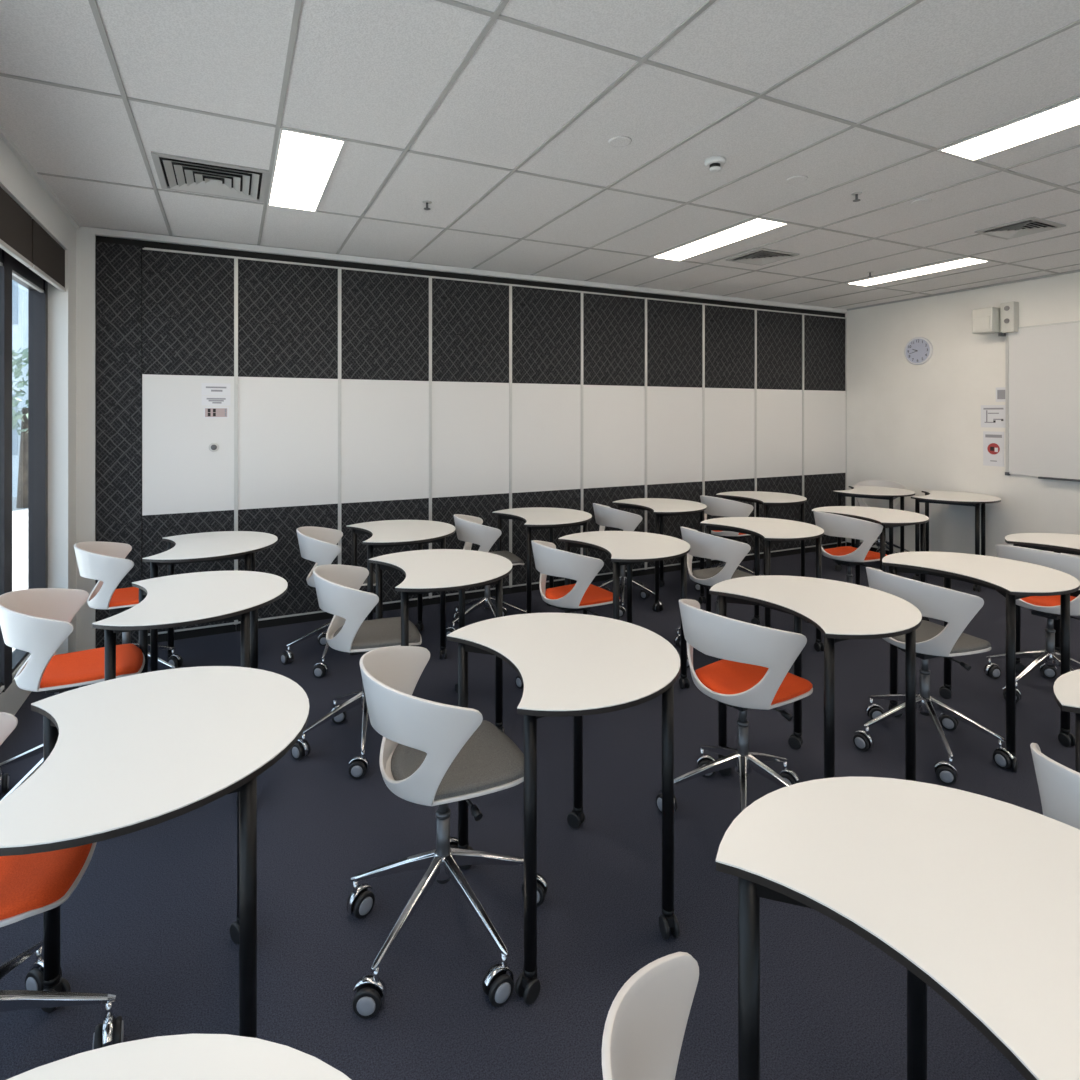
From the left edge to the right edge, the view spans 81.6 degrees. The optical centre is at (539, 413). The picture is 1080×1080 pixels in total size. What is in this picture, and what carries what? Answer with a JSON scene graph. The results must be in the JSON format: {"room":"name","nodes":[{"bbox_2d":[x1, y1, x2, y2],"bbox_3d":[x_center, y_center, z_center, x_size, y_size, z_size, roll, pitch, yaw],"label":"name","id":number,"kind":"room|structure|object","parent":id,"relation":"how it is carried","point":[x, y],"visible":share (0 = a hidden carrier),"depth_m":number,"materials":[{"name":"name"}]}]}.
{"room":"classroom","nodes":[
{"label":"classroom","id":0,"kind":"room"},
{"bbox_2d":[0,138,75,654],"bbox_3d":[-1.519,0.176,0.728,0.200,2.908,7.850,0,0,-26],"label":"wall","id":1,"kind":"structure","parent":0,"point":[16,180],"depth_m":4.01,"materials":[{"name":"white paint"}]},
{"bbox_2d":[0,248,7,693],"bbox_3d":[-2.473,0.188,2.554,0.086,2.485,1.570,0,0,-26],"label":"window","id":2,"kind":"structure","parent":1,"relation":"in","point":[3,254],"depth_m":3.22,"materials":[{"name":"black"}]},
{"bbox_2d":[0,678,31,714],"bbox_3d":[-1.499,1.531,0.574,0.080,0.198,7.557,0,0,-26],"label":"trim","id":3,"kind":"structure","parent":1,"relation":"attached to","point":[12,699],"depth_m":3.35,"materials":[{"name":"white paint"}]},
{"bbox_2d":[0,187,32,267],"bbox_3d":[-2.388,-0.918,2.615,0.070,0.272,1.605,0,0,-26],"label":"roller blind","id":4,"kind":"object","parent":1,"relation":"attached to","point":[15,222],"visible":1,"depth_m":3.09,"materials":[{"name":"brown fabric"}]},
{"bbox_2d":[8,254,47,686],"bbox_3d":[-2.995,0.188,3.611,0.086,2.485,0.787,0,0,-26],"label":"window","id":5,"kind":"structure","parent":1,"relation":"in","point":[37,287],"depth_m":3.90,"materials":[{"name":"black"}]},
{"bbox_2d":[0,126,79,228],"bbox_3d":[-1.406,-1.266,0.750,0.022,0.021,7.790,0,0,-26],"label":"trim","id":6,"kind":"structure","parent":1,"relation":"attached to","point":[3,135],"depth_m":3.30,"materials":[{"name":"white paint"}]},
{"bbox_2d":[29,219,65,291],"bbox_3d":[-2.913,-0.918,3.679,0.070,0.272,0.723,0,0,-26],"label":"roller blind","id":7,"kind":"object","parent":1,"relation":"attached to","point":[48,257],"visible":0.79,"depth_m":3.63,"materials":[{"name":"brown fabric"}]},
{"bbox_2d":[76,226,95,651],"bbox_3d":[-3.107,0.177,4.290,0.105,2.906,0.055,0,0,-26],"label":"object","id":8,"kind":"structure","parent":1,"relation":"attached to","point":[85,236],"depth_m":4.26,"materials":[{"name":"white paint"}]},
{"bbox_2d":[0,0,1079,308],"bbox_3d":[1.920,-1.335,2.425,8.190,0.126,8.150,0,0,-26],"label":"ceiling","id":9,"kind":"structure","parent":0,"point":[502,116],"depth_m":2.78,"materials":[{"name":"tile"}]},
{"bbox_2d":[151,152,268,202],"bbox_3d":[-1.774,-1.268,3.401,0.530,0.019,0.530,0,0,-26],"label":"ceiling vent","id":10,"kind":"object","parent":9,"relation":"in","point":[177,173],"visible":1,"depth_m":3.36,"materials":[{"name":"grey metal"}]},
{"bbox_2d":[267,128,346,211],"bbox_3d":[-1.280,-1.273,3.358,0.286,0.010,1.142,0,0,-26],"label":"recessed light","id":11,"kind":"object","parent":9,"relation":"in","point":[305,163],"visible":1,"depth_m":3.24,"materials":[{"name":"white paint"}]},
{"bbox_2d":[422,201,431,209],"bbox_3d":[-0.681,-1.256,3.773,0.056,0.042,0.056,0,0,-26],"label":"sprinkler head","id":12,"kind":"object","parent":9,"relation":"attached to","point":[424,202],"visible":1,"depth_m":3.77},
{"bbox_2d":[608,136,631,146],"bbox_3d":[0.375,-1.274,2.930,0.110,0.007,0.110,0,0,-26],"label":"ceiling disc","id":13,"kind":"object","parent":9,"relation":"attached to","point":[618,141],"visible":1,"depth_m":2.92,"materials":[{"name":"plastic"}]},
{"bbox_2d":[704,156,725,172],"bbox_3d":[0.881,-1.250,3.150,0.104,0.056,0.104,0,0,-26],"label":"smoke detector","id":14,"kind":"object","parent":9,"relation":"attached to","point":[714,163],"visible":1,"depth_m":3.12,"materials":[{"name":"white paint"}]},
{"bbox_2d":[651,217,789,260],"bbox_3d":[1.283,-1.273,4.623,0.286,0.010,1.142,0,0,-26],"label":"recessed light","id":15,"kind":"object","parent":9,"relation":"in","point":[756,226],"visible":1,"depth_m":4.53,"materials":[{"name":"white paint"}]},
{"bbox_2d":[726,248,799,265],"bbox_3d":[1.802,-1.268,5.082,0.400,0.019,0.400,0,0,-26],"label":"ceiling vent","id":16,"kind":"object","parent":9,"relation":"in","point":[762,256],"visible":1,"depth_m":5.05,"materials":[{"name":"grey metal"}]},
{"bbox_2d":[786,175,807,183],"bbox_3d":[1.398,-1.274,3.404,0.110,0.007,0.110,0,0,-26],"label":"ceiling disc","id":17,"kind":"object","parent":9,"relation":"attached to","point":[799,178],"visible":1,"depth_m":3.39,"materials":[{"name":"plastic"}]},
{"bbox_2d":[851,192,861,201],"bbox_3d":[1.834,-1.256,3.627,0.056,0.042,0.056,0,0,-26],"label":"sprinkler head","id":18,"kind":"object","parent":9,"relation":"attached to","point":[855,194],"visible":1,"depth_m":3.62},
{"bbox_2d":[846,257,989,285],"bbox_3d":[3.360,-1.273,5.648,0.286,0.010,1.142,0,0,-26],"label":"recessed light","id":19,"kind":"object","parent":9,"relation":"in","point":[967,261],"visible":1,"depth_m":5.58,"materials":[{"name":"white paint"}]},
{"bbox_2d":[911,198,931,204],"bbox_3d":[2.291,-1.274,3.763,0.110,0.007,0.110,0,0,-26],"label":"ceiling disc","id":20,"kind":"object","parent":9,"relation":"attached to","point":[924,200],"visible":1,"depth_m":3.75,"materials":[{"name":"plastic"}]},
{"bbox_2d":[937,97,1079,161],"bbox_3d":[2.296,-1.273,2.569,0.286,0.010,1.142,0,0,-26],"label":"recessed light","id":21,"kind":"object","parent":9,"relation":"in","point":[1064,116],"visible":1,"depth_m":2.82,"materials":[{"name":"white paint"}]},
{"bbox_2d":[974,217,1065,239],"bbox_3d":[3.296,-1.268,4.303,0.400,0.019,0.360,0,0,-26],"label":"ceiling vent","id":22,"kind":"object","parent":9,"relation":"in","point":[1010,230],"visible":1,"depth_m":4.28,"materials":[{"name":"grey metal"}]},
{"bbox_2d":[0,551,1079,1079],"bbox_3d":[1.920,1.690,2.425,8.190,0.120,8.150,0,0,-26],"label":"floor","id":23,"kind":"structure","parent":0,"point":[147,923],"depth_m":2.08,"materials":[{"name":"carpet"}]},
{"bbox_2d":[0,712,123,1049],"bbox_3d":[-1.351,1.193,1.481,0.620,0.873,0.657,0,0,-22],"label":"swivel chair","id":24,"kind":"object","parent":23,"relation":"on","point":[33,884],"visible":0.66,"depth_m":1.53,"materials":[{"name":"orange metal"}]},
{"bbox_2d":[0,588,144,800],"bbox_3d":[-2.005,1.193,2.711,0.640,0.873,0.647,0,0,-30],"label":"swivel chair","id":25,"kind":"object","parent":23,"relation":"on","point":[36,622],"visible":0.76,"depth_m":2.64,"materials":[{"name":"white plastic"}]},
{"bbox_2d":[54,541,182,694],"bbox_3d":[-2.498,1.193,3.746,0.651,0.873,0.626,0,0,-34],"label":"swivel chair","id":26,"kind":"object","parent":23,"relation":"on","point":[105,562],"visible":0.57,"depth_m":3.58,"materials":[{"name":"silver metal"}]},
{"bbox_2d":[96,242,141,647],"bbox_3d":[-2.940,0.224,4.376,0.267,2.812,0.050,0,0,-26],"label":"partition panel","id":27,"kind":"object","parent":23,"relation":"on","point":[118,266],"visible":0.64,"depth_m":4.35,"materials":[{"name":"grey fabric"}]},
{"bbox_2d":[0,666,308,1037],"bbox_3d":[-0.959,1.215,1.603,0.690,0.830,0.830,0,0,-26],"label":"table","id":28,"kind":"object","parent":23,"relation":"on","point":[125,755],"visible":0.94,"depth_m":1.47,"materials":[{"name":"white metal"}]},
{"bbox_2d":[7,1034,350,1079],"bbox_3d":[-0.371,1.215,0.424,0.690,0.830,0.830,0,0,-26],"label":"table","id":29,"kind":"object","parent":23,"relation":"on","point":[183,1056],"visible":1,"depth_m":0.77,"materials":[{"name":"white laminate"}]},
{"bbox_2d":[142,247,235,643],"bbox_3d":[-2.547,0.227,4.564,0.594,2.806,0.052,0,0,-26],"label":"partition panel","id":30,"kind":"object","parent":23,"relation":"on","point":[189,298],"visible":0.88,"depth_m":4.54,"materials":[{"name":"grey fabric"}]},
{"bbox_2d":[209,443,218,451],"bbox_3d":[-2.399,0.245,4.605,0.068,0.068,0.018,0,0,-26],"label":"lock","id":31,"kind":"object","parent":30,"relation":"attached to","point":[213,447],"visible":1,"depth_m":4.60,"materials":[{"name":"silver metal"}]},
{"bbox_2d":[203,407,228,417],"bbox_3d":[-2.389,-0.010,4.619,0.165,0.082,0.003,0,0,-26],"label":"warning label","id":32,"kind":"object","parent":30,"relation":"attached to","point":[208,412],"visible":1,"depth_m":4.62,"materials":[{"name":"white paper"}]},
{"bbox_2d":[202,396,230,405],"bbox_3d":[-2.389,-0.098,4.619,0.190,0.070,0.002,0,0,-26],"label":"paper notice","id":33,"kind":"object","parent":30,"relation":"attached to","point":[206,400],"visible":1,"depth_m":4.62,"materials":[{"name":"white paper"}]},
{"bbox_2d":[202,383,230,395],"bbox_3d":[-2.389,-0.182,4.619,0.190,0.090,0.002,0,0,-26],"label":"paper notice","id":34,"kind":"object","parent":30,"relation":"attached to","point":[224,389],"visible":1,"depth_m":4.62,"materials":[{"name":"white paper"}]},
{"bbox_2d":[92,571,287,804],"bbox_3d":[-1.504,1.215,2.808,0.690,0.830,0.830,0,0,-21],"label":"table","id":35,"kind":"object","parent":23,"relation":"on","point":[178,600],"visible":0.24,"depth_m":2.70,"materials":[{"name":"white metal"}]},
{"bbox_2d":[142,531,277,671],"bbox_3d":[-2.004,1.215,3.890,0.690,0.830,0.830,0,0,-22],"label":"table","id":36,"kind":"object","parent":23,"relation":"on","point":[221,545],"visible":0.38,"depth_m":3.75,"materials":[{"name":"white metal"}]},
{"bbox_2d":[236,257,339,631],"bbox_3d":[-1.946,0.227,4.861,0.744,2.806,0.052,0,0,-26],"label":"partition panel","id":37,"kind":"object","parent":23,"relation":"on","point":[288,313],"visible":0.85,"depth_m":4.84,"materials":[{"name":"grey fabric"}]},
{"bbox_2d":[281,526,375,677],"bbox_3d":[-1.383,1.192,4.169,0.657,0.876,0.646,0,0,-16],"label":"swivel chair","id":38,"kind":"object","parent":23,"relation":"on","point":[318,545],"visible":0.48,"depth_m":4.03,"materials":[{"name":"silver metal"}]},
{"bbox_2d":[291,564,421,778],"bbox_3d":[-0.872,1.193,3.090,0.663,0.873,0.621,0,0,-20],"label":"swivel chair","id":39,"kind":"object","parent":23,"relation":"on","point":[337,586],"visible":0.82,"depth_m":2.96,"materials":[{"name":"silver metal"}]},
{"bbox_2d":[340,267,429,612],"bbox_3d":[-1.278,0.227,5.191,0.744,2.806,0.052,0,0,-26],"label":"partition panel","id":40,"kind":"object","parent":23,"relation":"on","point":[385,316],"visible":0.84,"depth_m":5.16,"materials":[{"name":"grey fabric"}]},
{"bbox_2d":[346,520,455,658],"bbox_3d":[-0.939,1.215,4.354,0.690,0.830,0.830,0,0,-26],"label":"table","id":41,"kind":"object","parent":23,"relation":"on","point":[386,533],"visible":0.61,"depth_m":4.19,"materials":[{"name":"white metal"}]},
{"bbox_2d":[369,549,511,732],"bbox_3d":[-0.497,1.215,3.323,0.690,0.830,0.830,0,0,-26],"label":"table","id":42,"kind":"object","parent":23,"relation":"on","point":[431,570],"visible":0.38,"depth_m":3.18,"materials":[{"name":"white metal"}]},
{"bbox_2d":[347,646,547,1018],"bbox_3d":[-0.280,1.193,1.981,0.663,0.873,0.634,0,0,-26],"label":"swivel chair","id":43,"kind":"object","parent":23,"relation":"on","point":[432,753],"visible":0.94,"depth_m":1.85,"materials":[{"name":"white plastic"}]},
{"bbox_2d":[430,276,510,604],"bbox_3d":[-0.609,0.227,5.521,0.744,2.806,0.052,0,0,-26],"label":"partition panel","id":44,"kind":"object","parent":23,"relation":"on","point":[470,320],"visible":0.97,"depth_m":5.50,"materials":[{"name":"grey fabric"}]},
{"bbox_2d":[446,514,525,637],"bbox_3d":[-0.387,1.193,4.698,0.678,0.873,0.606,0,0,-20],"label":"swivel chair","id":45,"kind":"object","parent":23,"relation":"on","point":[469,529],"visible":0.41,"depth_m":4.59,"materials":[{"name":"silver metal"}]},
{"bbox_2d":[492,507,591,614],"bbox_3d":[0.057,1.215,4.979,0.690,0.830,0.830,0,0,-26],"label":"table","id":46,"kind":"object","parent":23,"relation":"on","point":[536,518],"visible":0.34,"depth_m":4.80,"materials":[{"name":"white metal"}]},
{"bbox_2d":[510,284,581,593],"bbox_3d":[0.059,0.227,5.850,0.744,2.806,0.052,0,0,-26],"label":"partition panel","id":47,"kind":"object","parent":23,"relation":"on","point":[546,323],"visible":0.76,"depth_m":5.82,"materials":[{"name":"grey fabric"}]},
{"bbox_2d":[447,613,679,1004],"bbox_3d":[0.110,1.215,2.138,0.690,0.830,0.830,0,0,-26],"label":"table","id":48,"kind":"object","parent":23,"relation":"on","point":[577,666],"visible":0.88,"depth_m":1.96,"materials":[{"name":"white laminate"}]},
{"bbox_2d":[515,540,620,688],"bbox_3d":[0.203,1.193,3.782,0.650,0.873,0.634,0,0,-30],"label":"swivel chair","id":49,"kind":"object","parent":23,"relation":"on","point":[549,560],"visible":0.69,"depth_m":3.58,"materials":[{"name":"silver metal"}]},
{"bbox_2d":[582,291,645,581],"bbox_3d":[0.727,0.227,6.180,0.744,2.806,0.052,0,0,-26],"label":"partition panel","id":50,"kind":"object","parent":23,"relation":"on","point":[613,326],"visible":0.79,"depth_m":6.15,"materials":[{"name":"grey fabric"}]},
{"bbox_2d":[558,531,689,688],"bbox_3d":[0.565,1.215,3.904,0.690,0.830,0.830,0,0,-26],"label":"table","id":51,"kind":"object","parent":23,"relation":"on","point":[628,548],"visible":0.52,"depth_m":3.75,"materials":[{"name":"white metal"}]},
{"bbox_2d":[593,503,663,616],"bbox_3d":[0.676,1.192,5.319,0.641,0.876,0.629,0,0,-8],"label":"swivel chair","id":52,"kind":"object","parent":23,"relation":"on","point":[607,516],"visible":0.48,"depth_m":5.15,"materials":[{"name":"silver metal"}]},
{"bbox_2d":[602,952,698,1079],"bbox_3d":[0.327,1.193,0.695,0.671,0.873,0.614,0,0,-26],"label":"swivel chair","id":53,"kind":"object","parent":23,"relation":"on","point":[646,1022],"visible":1,"depth_m":0.89,"materials":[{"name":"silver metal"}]},
{"bbox_2d":[613,498,706,611],"bbox_3d":[1.106,1.215,5.564,0.690,0.830,0.830,0,0,-26],"label":"table","id":54,"kind":"object","parent":23,"relation":"on","point":[661,507],"visible":0.79,"depth_m":5.41,"materials":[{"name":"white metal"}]},
{"bbox_2d":[645,298,703,574],"bbox_3d":[1.395,0.227,6.510,0.744,2.806,0.052,0,0,-26],"label":"partition panel","id":55,"kind":"object","parent":23,"relation":"on","point":[674,329],"visible":0.88,"depth_m":6.49,"materials":[{"name":"grey fabric"}]},
{"bbox_2d":[674,527,754,667],"bbox_3d":[1.199,1.193,4.179,0.668,0.873,0.618,0,0,-23],"label":"swivel chair","id":56,"kind":"object","parent":23,"relation":"on","point":[703,545],"visible":0.57,"depth_m":4.01,"materials":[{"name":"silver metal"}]},
{"bbox_2d":[694,495,760,590],"bbox_3d":[1.738,1.192,5.855,0.641,0.876,0.629,0,0,-18],"label":"swivel chair","id":57,"kind":"object","parent":23,"relation":"on","point":[716,506],"visible":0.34,"depth_m":5.69,"materials":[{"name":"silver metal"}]},
{"bbox_2d":[704,303,755,566],"bbox_3d":[2.063,0.227,6.840,0.744,2.806,0.052,0,0,-26],"label":"partition panel","id":58,"kind":"object","parent":23,"relation":"on","point":[729,331],"visible":0.71,"depth_m":6.83,"materials":[{"name":"grey fabric"}]},
{"bbox_2d":[656,599,812,812],"bbox_3d":[0.855,1.193,2.553,0.618,0.873,0.658,0,0,-34],"label":"swivel chair","id":59,"kind":"object","parent":23,"relation":"on","point":[752,672],"visible":0.89,"depth_m":2.44,"materials":[{"name":"white plastic"}]},
{"bbox_2d":[716,491,806,576],"bbox_3d":[2.200,1.215,6.104,0.690,0.830,0.830,0,0,-26],"label":"table","id":60,"kind":"object","parent":23,"relation":"on","point":[768,499],"visible":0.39,"depth_m":5.93,"materials":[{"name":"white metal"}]},
{"bbox_2d":[701,517,823,651],"bbox_3d":[1.628,1.215,4.484,0.690,0.830,0.830,0,0,-26],"label":"table","id":61,"kind":"object","parent":23,"relation":"on","point":[772,530],"visible":0.62,"depth_m":4.41,"materials":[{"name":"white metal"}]},
{"bbox_2d":[756,309,802,558],"bbox_3d":[2.732,0.227,7.170,0.744,2.806,0.052,0,0,-26],"label":"partition panel","id":62,"kind":"object","parent":23,"relation":"on","point":[779,334],"visible":0.84,"depth_m":7.16,"materials":[{"name":"grey fabric"}]},
{"bbox_2d":[709,575,921,780],"bbox_3d":[1.217,1.215,2.720,0.690,0.830,0.830,0,0,-26],"label":"table","id":63,"kind":"object","parent":23,"relation":"on","point":[842,611],"visible":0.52,"depth_m":2.56,"materials":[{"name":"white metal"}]},
{"bbox_2d":[803,313,846,552],"bbox_3d":[3.400,0.227,7.500,0.744,2.806,0.052,0,0,-26],"label":"partition panel","id":64,"kind":"object","parent":23,"relation":"on","point":[824,337],"visible":0.83,"depth_m":7.47,"materials":[{"name":"grey fabric"}]},
{"bbox_2d":[804,511,886,622],"bbox_3d":[2.428,1.193,4.890,0.637,0.873,0.649,0,0,-26],"label":"swivel chair","id":65,"kind":"object","parent":23,"relation":"on","point":[835,525],"visible":0.58,"depth_m":4.71,"materials":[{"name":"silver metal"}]},
{"bbox_2d":[812,506,928,620],"bbox_3d":[2.696,1.215,5.055,0.690,0.830,0.830,0,0,-26],"label":"table","id":66,"kind":"object","parent":23,"relation":"on","point":[888,518],"visible":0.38,"depth_m":4.89,"materials":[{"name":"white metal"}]},
{"bbox_2d":[833,486,914,572],"bbox_3d":[3.518,1.215,6.539,0.690,0.830,0.830,0,0,40],"label":"table","id":67,"kind":"object","parent":23,"relation":"on","point":[873,492],"visible":0.51,"depth_m":6.46,"materials":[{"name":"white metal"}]},
{"bbox_2d":[849,480,909,553],"bbox_3d":[3.772,1.193,6.954,0.654,0.873,0.628,0,0,35],"label":"swivel chair","id":68,"kind":"object","parent":23,"relation":"on","point":[879,483],"visible":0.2,"depth_m":7.10,"materials":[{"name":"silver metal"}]},
{"bbox_2d":[716,777,1079,1079],"bbox_3d":[0.762,1.215,0.997,0.690,0.830,0.830,0,0,-26],"label":"table","id":69,"kind":"object","parent":23,"relation":"on","point":[977,896],"visible":1,"depth_m":1.09,"materials":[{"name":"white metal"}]},
{"bbox_2d":[853,567,1015,784],"bbox_3d":[1.851,1.192,3.053,0.641,0.876,0.629,0,0,-3],"label":"swivel chair","id":70,"kind":"object","parent":23,"relation":"on","point":[957,608],"visible":0.83,"depth_m":2.91,"materials":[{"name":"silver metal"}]},
{"bbox_2d":[911,490,1000,591],"bbox_3d":[4.061,1.215,6.093,0.690,0.830,0.830,0,0,40],"label":"table","id":71,"kind":"object","parent":23,"relation":"on","point":[938,497],"visible":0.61,"depth_m":6.04,"materials":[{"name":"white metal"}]},
{"bbox_2d":[882,551,1079,771],"bbox_3d":[2.300,1.215,3.260,0.690,0.830,0.830,0,0,-26],"label":"table","id":72,"kind":"object","parent":23,"relation":"on","point":[1013,579],"visible":0.91,"depth_m":3.10,"materials":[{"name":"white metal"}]},
{"bbox_2d":[984,545,1079,702],"bbox_3d":[2.949,1.193,3.648,0.656,0.873,0.619,0,0,-30],"label":"swivel chair","id":73,"kind":"object","parent":23,"relation":"on","point":[1048,607],"visible":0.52,"depth_m":3.58,"materials":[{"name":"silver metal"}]},
{"bbox_2d":[1005,533,1079,672],"bbox_3d":[3.400,1.215,3.831,0.690,0.830,0.830,0,0,-26],"label":"table","id":74,"kind":"object","parent":23,"relation":"on","point":[1054,542],"visible":0.56,"depth_m":3.94,"materials":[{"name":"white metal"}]},
{"bbox_2d":[1030,743,1079,829],"bbox_3d":[1.387,1.193,1.370,0.652,0.873,0.627,0,0,-38],"label":"swivel chair","id":75,"kind":"object","parent":23,"relation":"on","point":[1058,784],"visible":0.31,"depth_m":1.39,"materials":[{"name":"white plastic"}]},
{"bbox_2d":[1053,669,1079,772],"bbox_3d":[1.886,1.215,1.600,0.690,0.830,0.830,0,0,-26],"label":"table","id":76,"kind":"object","parent":23,"relation":"on","point":[1066,687],"visible":0.44,"depth_m":1.77,"materials":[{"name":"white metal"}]},
{"bbox_2d":[844,272,1079,589],"bbox_3d":[5.525,0.176,4.205,0.150,2.908,7.850,0,0,-26],"label":"wall","id":77,"kind":"structure","parent":0,"point":[918,428],"depth_m":6.56,"materials":[{"name":"paint"}]},
{"bbox_2d":[904,337,932,364],"bbox_3d":[4.127,-0.688,6.832,0.031,0.304,0.304,0,0,-26],"label":"wall clock","id":78,"kind":"object","parent":77,"relation":"attached to","point":[918,350],"visible":1,"depth_m":6.82,"materials":[{"name":"white plastic"}]},
{"bbox_2d":[846,542,1079,596],"bbox_3d":[5.464,1.595,4.141,0.014,0.070,7.790,0,0,-26],"label":"baseboard","id":79,"kind":"structure","parent":77,"relation":"attached to","point":[1077,593],"depth_m":7.15,"materials":[{"name":"black metal"}]},
{"bbox_2d":[847,269,1079,310],"bbox_3d":[5.462,-1.268,4.140,0.020,0.019,7.790,0,0,-26],"label":"trim","id":80,"kind":"structure","parent":77,"relation":"attached to","point":[1073,271],"depth_m":6.32,"materials":[{"name":"grey"}]},
{"bbox_2d":[981,405,1004,427],"bbox_3d":[4.469,0.023,6.170,0.002,0.220,0.230,0,0,-26],"label":"evacuation plan","id":81,"kind":"object","parent":77,"relation":"attached to","point":[991,415],"visible":1,"depth_m":6.17,"materials":[{"name":"white paper"}]},
{"bbox_2d":[983,431,1003,466],"bbox_3d":[4.469,0.343,6.168,0.003,0.340,0.190,0,0,-26],"label":"safety sign","id":82,"kind":"object","parent":77,"relation":"attached to","point":[993,442],"visible":1,"depth_m":6.17,"materials":[{"name":"white paper"}]},
{"bbox_2d":[972,301,1018,336],"bbox_3d":[4.406,-0.910,6.067,0.208,0.320,0.320,0,0,-26],"label":"wall speaker","id":83,"kind":"object","parent":77,"relation":"attached to","point":[1002,320],"visible":1,"depth_m":6.02,"materials":[{"name":"white plastic"}]},
{"bbox_2d":[973,316,989,330],"bbox_3d":[4.287,-0.875,6.081,0.008,0.130,0.150,0,0,-26],"label":"grille","id":84,"kind":"object","parent":83,"relation":"attached to","point":[980,323],"depth_m":6.08,"materials":[{"name":"white plastic"}]},
{"bbox_2d":[996,387,1004,401],"bbox_3d":[4.500,-0.190,6.107,0.002,0.140,0.100,0,0,-26],"label":"paper notice","id":85,"kind":"object","parent":77,"relation":"attached to","point":[1000,391],"visible":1,"depth_m":6.11,"materials":[{"name":"white paper"}]},
{"bbox_2d":[1005,321,1079,481],"bbox_3d":[5.243,-0.115,4.543,0.055,1.421,3.375,0,0,-26],"label":"whiteboard","id":86,"kind":"object","parent":77,"relation":"attached to","point":[1042,362],"visible":0.94,"depth_m":5.78,"materials":[{"name":"white"}]},
{"bbox_2d":[1038,476,1079,481],"bbox_3d":[5.245,0.587,4.540,0.055,0.018,2.800,0,0,-26],"label":"tray","id":87,"kind":"object","parent":86,"relation":"on","point":[1065,478],"depth_m":5.62,"materials":[{"name":"grey metal"}]},
{"bbox_3d":[0.221,0.176,6.048,8.030,2.908,0.149,0,0,-26],"label":"wall","id":88,"kind":"structure","parent":0,"visible":0},
{"bbox_2d":[96,236,844,316],"bbox_3d":[0.331,-1.205,5.998,7.573,0.046,0.034,0,0,-26],"label":"partition track","id":89,"kind":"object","parent":88,"relation":"attached to","point":[148,244],"depth_m":5.32,"materials":[{"name":"black metal"}]},
{"bbox_2d":[95,228,846,312],"bbox_3d":[0.331,-1.250,5.976,7.554,0.042,0.074,0,0,-26],"label":"trim","id":90,"kind":"structure","parent":88,"relation":"attached to","point":[98,231],"depth_m":5.28,"materials":[{"name":"white paint"}]},
{"label":"outside","id":91,"kind":"structure","parent":0,"visible":0},
{"bbox_2d":[12,497,27,651],"bbox_3d":[-22.280,1.855,9.767,28.690,0.150,42.760,0,0,-26],"label":"ground","id":92,"kind":"structure","parent":91,"point":[19,515],"depth_m":8.35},
{"bbox_2d":[12,280,27,496],"bbox_3d":[-15.124,-2.820,13.695,12.200,9.200,4.250,0,0,-26],"label":"building","id":93,"kind":"structure","parent":92,"relation":"on","point":[19,292],"depth_m":13.44,"materials":[{"name":"white"}]},
{"bbox_2d":[12,348,27,507],"bbox_3d":[-9.817,0.249,11.872,1.537,3.066,1.560,0,0,-26],"label":"tree","id":94,"kind":"object","parent":92,"relation":"on","point":[22,489],"visible":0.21,"depth_m":11.83,"materials":[{"name":"green plant"}]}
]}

